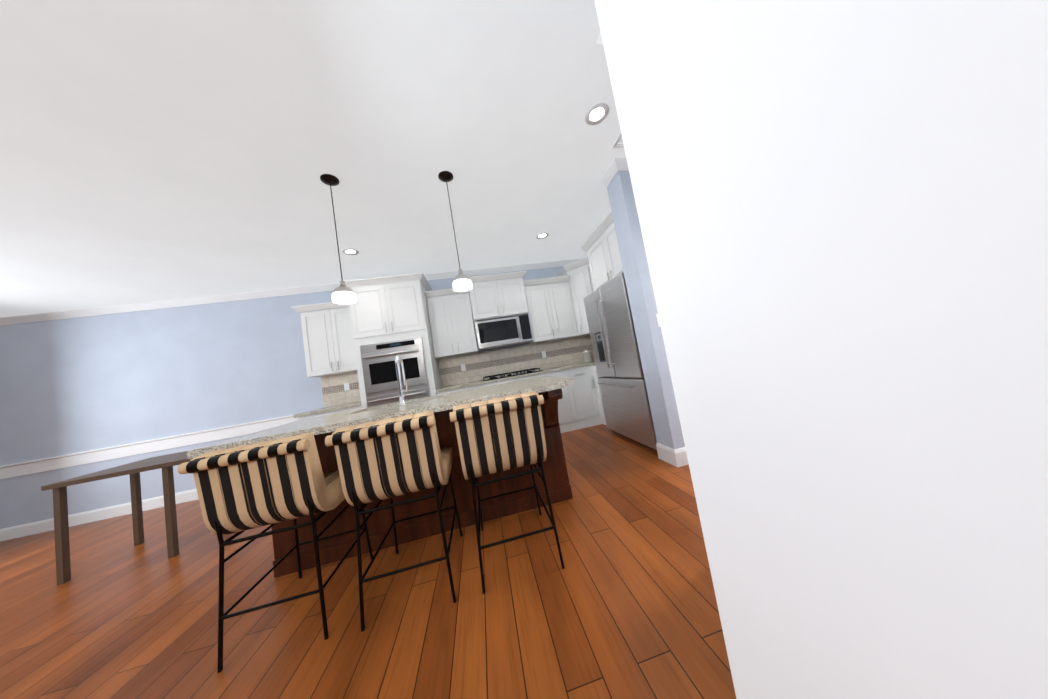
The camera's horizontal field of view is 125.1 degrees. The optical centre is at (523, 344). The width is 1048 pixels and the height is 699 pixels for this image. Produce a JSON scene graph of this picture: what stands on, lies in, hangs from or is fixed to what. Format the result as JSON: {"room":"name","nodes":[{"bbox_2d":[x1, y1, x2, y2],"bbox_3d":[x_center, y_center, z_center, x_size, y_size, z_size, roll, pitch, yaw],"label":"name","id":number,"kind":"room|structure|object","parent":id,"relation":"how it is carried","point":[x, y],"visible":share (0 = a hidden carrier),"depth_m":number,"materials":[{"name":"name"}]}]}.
{"room":"dining room and kitchen","nodes":[
{"label":"dining room and kitchen","id":0,"kind":"room"},
{"bbox_2d":[0,0,625,316],"bbox_3d":[-0.351,-1.612,0.934,12.900,0.080,7.750,-9,-4,-10],"label":"ceiling","id":1,"kind":"structure","parent":0,"point":[157,150],"depth_m":1.79,"materials":[{"name":"paint"}]},
{"bbox_2d":[320,174,356,303],"bbox_3d":[-1.440,-0.810,2.095,0.160,0.979,0.160,-9,-4,-10],"label":"pendant light","id":2,"kind":"object","parent":1,"relation":"hanging from","point":[342,293],"visible":1,"depth_m":2.08,"materials":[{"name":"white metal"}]},
{"bbox_2d":[342,248,358,254],"bbox_3d":[-2.085,-1.113,3.270,0.170,0.006,0.170,-9,-4,-10],"label":"recessed light","id":3,"kind":"object","parent":1,"relation":"in","point":[348,251],"visible":1,"depth_m":3.27,"materials":[{"name":"white glass"}]},
{"bbox_2d":[438,171,472,290],"bbox_3d":[-0.581,-0.942,2.266,0.160,0.979,0.160,-9,-4,-10],"label":"pendant light","id":4,"kind":"object","parent":1,"relation":"hanging from","point":[462,281],"visible":1,"depth_m":2.25,"materials":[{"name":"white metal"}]},
{"bbox_2d":[536,233,548,238],"bbox_3d":[0.249,-1.475,3.694,0.170,0.006,0.170,-9,-4,-10],"label":"recessed light","id":5,"kind":"object","parent":1,"relation":"in","point":[541,235],"visible":1,"depth_m":3.70,"materials":[{"name":"white"}]},
{"bbox_2d":[585,103,608,124],"bbox_3d":[0.520,-1.642,1.942,0.170,0.006,0.170,-9,-4,-10],"label":"recessed light","id":6,"kind":"object","parent":1,"relation":"in","point":[597,113],"visible":1,"depth_m":1.94,"materials":[{"name":"white"}]},
{"bbox_2d":[612,133,623,147],"bbox_3d":[0.902,-1.684,2.239,0.300,0.010,0.150,-9,-4,-10],"label":"ceiling vent","id":7,"kind":"object","parent":1,"relation":"in","point":[619,143],"visible":0.29,"depth_m":2.25,"materials":[{"name":"paint"}]},
{"bbox_2d":[0,171,684,528],"bbox_3d":[-0.233,-0.158,1.525,12.900,2.740,6.350,-9,-4,-10],"label":"wall","id":8,"kind":"structure","parent":0,"point":[76,385],"depth_m":3.61,"materials":[{"name":"blue paint"}]},
{"bbox_2d":[0,258,587,540],"bbox_3d":[-2.781,0.445,4.045,8.650,2.740,0.055,-9,-4,-10],"label":"trim","id":9,"kind":"structure","parent":8,"relation":"attached to","point":[80,458],"depth_m":3.62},
{"bbox_2d":[291,302,356,376],"bbox_3d":[-2.718,-0.072,3.922,0.810,0.980,0.409,-9,-4,-10],"label":"upper cabinet","id":10,"kind":"object","parent":8,"relation":"attached to","point":[328,342],"visible":0.85,"depth_m":3.77,"materials":[{"name":"white wood"}]},
{"bbox_2d":[321,371,360,406],"bbox_3d":[-2.602,0.646,4.071,0.748,0.448,0.019,-9,-4,-10],"label":"tile backsplash","id":11,"kind":"structure","parent":8,"relation":"attached to","point":[338,389],"depth_m":4.05,"materials":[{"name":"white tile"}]},
{"bbox_2d":[425,288,477,358],"bbox_3d":[-1.105,-0.322,4.214,0.634,0.980,0.409,-9,-4,-10],"label":"upper cabinet","id":12,"kind":"object","parent":8,"relation":"attached to","point":[451,322],"visible":1,"depth_m":4.07,"materials":[{"name":"white wood"}]},
{"bbox_2d":[469,271,528,320],"bbox_3d":[-0.420,-0.731,4.337,0.980,0.645,0.469,-9,-4,-10],"label":"upper cabinet","id":13,"kind":"object","parent":8,"relation":"attached to","point":[492,295],"visible":0.85,"depth_m":4.17,"materials":[{"name":"white wood"}]},
{"bbox_2d":[474,313,532,350],"bbox_3d":[-0.332,-0.196,4.307,0.848,0.430,0.456,-9,-4,-10],"label":"microwave","id":14,"kind":"object","parent":13,"relation":"attached to","point":[502,331],"visible":1,"depth_m":4.13,"materials":[{"name":"silver metal"}]},
{"bbox_2d":[438,335,593,386],"bbox_3d":[0.065,0.233,4.555,2.867,0.448,0.019,-9,-4,-10],"label":"tile backsplash","id":15,"kind":"structure","parent":8,"relation":"attached to","point":[454,370],"depth_m":4.51,"materials":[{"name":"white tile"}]},
{"bbox_2d":[523,275,577,343],"bbox_3d":[0.411,-0.557,4.489,0.756,0.980,0.409,-9,-4,-10],"label":"upper cabinet","id":16,"kind":"object","parent":8,"relation":"attached to","point":[550,309],"visible":0.98,"depth_m":4.35,"materials":[{"name":"white wood"}]},
{"bbox_2d":[557,257,593,337],"bbox_3d":[1.055,-0.752,4.484,0.666,1.150,0.668,-9,-4,-10],"label":"upper cabinet","id":17,"kind":"object","parent":8,"relation":"attached to","point":[580,284],"visible":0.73,"depth_m":4.34,"materials":[{"name":"white wood"}]},
{"bbox_2d":[581,211,622,290],"bbox_3d":[1.394,-0.208,3.186,0.629,2.530,1.129,-9,-4,-10],"label":"upper cabinet","id":18,"kind":"object","parent":8,"relation":"attached to","point":[604,258],"visible":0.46,"depth_m":3.29,"materials":[{"name":"white wood"}]},
{"bbox_2d":[656,314,660,326],"bbox_3d":[1.213,-0.217,2.401,0.080,0.120,0.010,-9,-4,-10],"label":"switch plate","id":19,"kind":"object","parent":8,"relation":"attached to","point":[657,317],"visible":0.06,"depth_m":2.40,"materials":[{"name":"white plastic"}]},
{"bbox_2d":[0,424,735,698],"bbox_3d":[0.112,1.148,0.742,12.900,0.050,7.750,-9,-4,-10],"label":"floor","id":20,"kind":"structure","parent":0,"point":[622,604],"depth_m":1.35,"materials":[{"name":"brown wood"}]},
{"bbox_2d":[41,451,192,584],"bbox_3d":[-3.205,1.416,2.481,0.980,0.755,0.700,-9,-4,-10],"label":"side table","id":21,"kind":"object","parent":20,"relation":"on","point":[165,463],"visible":0.77,"depth_m":2.21,"materials":[{"name":"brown wood"}]},
{"bbox_2d":[178,433,372,672],"bbox_3d":[-1.202,0.929,1.452,0.474,0.912,0.613,-9,-4,-10],"label":"bar stool","id":22,"kind":"object","parent":20,"relation":"on","point":[241,489],"visible":0.92,"depth_m":1.24,"materials":[{"name":"fabric"}]},
{"bbox_2d":[298,406,361,419],"bbox_3d":[-2.435,1.311,3.702,0.754,0.875,0.668,-9,-4,-10],"label":"base cabinet","id":23,"kind":"object","parent":20,"relation":"on","point":[327,413],"visible":0.02,"depth_m":3.44,"materials":[{"name":"white wood"}]},
{"bbox_2d":[293,401,361,417],"bbox_3d":[-2.521,0.861,3.742,0.773,0.040,0.647,-9,-4,-10],"label":"countertop","id":24,"kind":"structure","parent":23,"relation":"on","point":[335,408],"depth_m":3.45,"materials":[{"name":"stone"}]},
{"bbox_2d":[339,273,441,407],"bbox_3d":[-1.741,0.370,3.863,1.052,2.520,0.758,-9,-4,-10],"label":"tall cabinet","id":25,"kind":"object","parent":20,"relation":"on","point":[389,316],"visible":0.73,"depth_m":3.61,"materials":[{"name":"white wood"}]},
{"bbox_2d":[325,411,462,631],"bbox_3d":[-0.645,0.841,1.532,0.474,0.912,0.613,-9,-4,-10],"label":"bar stool","id":26,"kind":"object","parent":20,"relation":"on","point":[390,458],"visible":1,"depth_m":1.31,"materials":[{"name":"fabric"}]},
{"bbox_2d":[271,388,572,577],"bbox_3d":[-0.698,0.905,2.063,2.001,0.875,0.802,-9,-4,-10],"label":"kitchen island","id":27,"kind":"object","parent":20,"relation":"on","point":[337,548],"visible":0.23,"depth_m":1.91,"materials":[{"name":"brown wood"}]},
{"bbox_2d":[187,376,573,458],"bbox_3d":[-0.750,0.445,2.027,2.110,0.040,0.960,-9,-4,-10],"label":"island countertop","id":28,"kind":"structure","parent":27,"relation":"on","point":[322,424],"depth_m":1.68,"materials":[{"name":"stone"}]},
{"bbox_2d":[395,355,406,405],"bbox_3d":[-0.920,0.263,2.072,0.084,0.378,0.156,-9,-4,-10],"label":"island faucet","id":29,"kind":"object","parent":28,"relation":"on","point":[401,378],"visible":1,"depth_m":2.02,"materials":[{"name":"silver metal"}]},
{"bbox_2d":[437,385,480,394],"bbox_3d":[-0.885,1.072,3.999,0.566,0.876,0.637,-9,-4,-10],"label":"base cabinet","id":30,"kind":"object","parent":20,"relation":"on","point":[478,386],"depth_m":3.73,"materials":[{"name":"white wood"}]},
{"bbox_2d":[436,361,594,392],"bbox_3d":[0.190,0.427,4.034,2.863,0.040,1.042,-9,-4,-10],"label":"countertop","id":31,"kind":"structure","parent":30,"relation":"on","point":[480,382],"depth_m":3.89,"materials":[{"name":"stone"}]},
{"bbox_2d":[481,368,542,380],"bbox_3d":[-0.204,0.454,4.159,0.900,0.052,0.510,-9,-4,-10],"label":"cooktop","id":32,"kind":"object","parent":31,"relation":"in","point":[526,371],"visible":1,"depth_m":3.97,"materials":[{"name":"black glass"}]},
{"bbox_2d":[582,350,591,362],"bbox_3d":[1.053,0.193,4.541,0.137,0.205,0.137,-9,-4,-10],"label":"canister","id":33,"kind":"object","parent":31,"relation":"on","point":[587,356],"visible":1,"depth_m":4.49,"materials":[{"name":"white ceramic"}]},
{"bbox_2d":[481,380,508,386],"bbox_3d":[-0.457,1.005,4.077,0.546,0.876,0.637,-9,-4,-10],"label":"base cabinet","id":34,"kind":"object","parent":20,"relation":"on","point":[506,381],"depth_m":3.82,"materials":[{"name":"white wood"}]},
{"bbox_2d":[450,391,564,593],"bbox_3d":[-0.110,0.758,1.630,0.474,0.912,0.613,-9,-4,-10],"label":"bar stool","id":35,"kind":"object","parent":20,"relation":"on","point":[518,434],"visible":1,"depth_m":1.41,"materials":[{"name":"fabric"}]},
{"bbox_2d":[509,371,568,432],"bbox_3d":[0.180,0.907,4.192,0.996,0.876,0.637,-9,-4,-10],"label":"base cabinet","id":36,"kind":"object","parent":20,"relation":"on","point":[563,417],"depth_m":3.93,"materials":[{"name":"white wood"}]},
{"bbox_2d":[561,366,596,430],"bbox_3d":[0.796,0.810,4.280,0.494,0.876,0.685,-9,-4,-10],"label":"base cabinet","id":37,"kind":"object","parent":20,"relation":"on","point":[580,404],"depth_m":3.99,"materials":[{"name":"white wood"}]},
{"bbox_2d":[589,365,605,424],"bbox_3d":[1.380,0.685,3.893,0.673,0.876,0.425,-9,-4,-10],"label":"base cabinet","id":38,"kind":"object","parent":20,"relation":"on","point":[593,376],"depth_m":4.01,"materials":[{"name":"white wood"}]},
{"bbox_2d":[583,272,656,450],"bbox_3d":[1.345,0.165,3.173,0.786,1.790,1.007,-9,-4,-10],"label":"refrigerator","id":39,"kind":"object","parent":20,"relation":"on","point":[623,389],"visible":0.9,"depth_m":2.97,"materials":[{"name":"grey metal"}]},
{"bbox_2d":[594,0,1047,698],"bbox_3d":[0.452,-0.134,-0.497,0.050,2.190,2.160,-9,-4,-10],"label":"wall","id":40,"kind":"structure","parent":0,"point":[842,208],"depth_m":0.27,"materials":[{"name":"white paint"}]}
]}

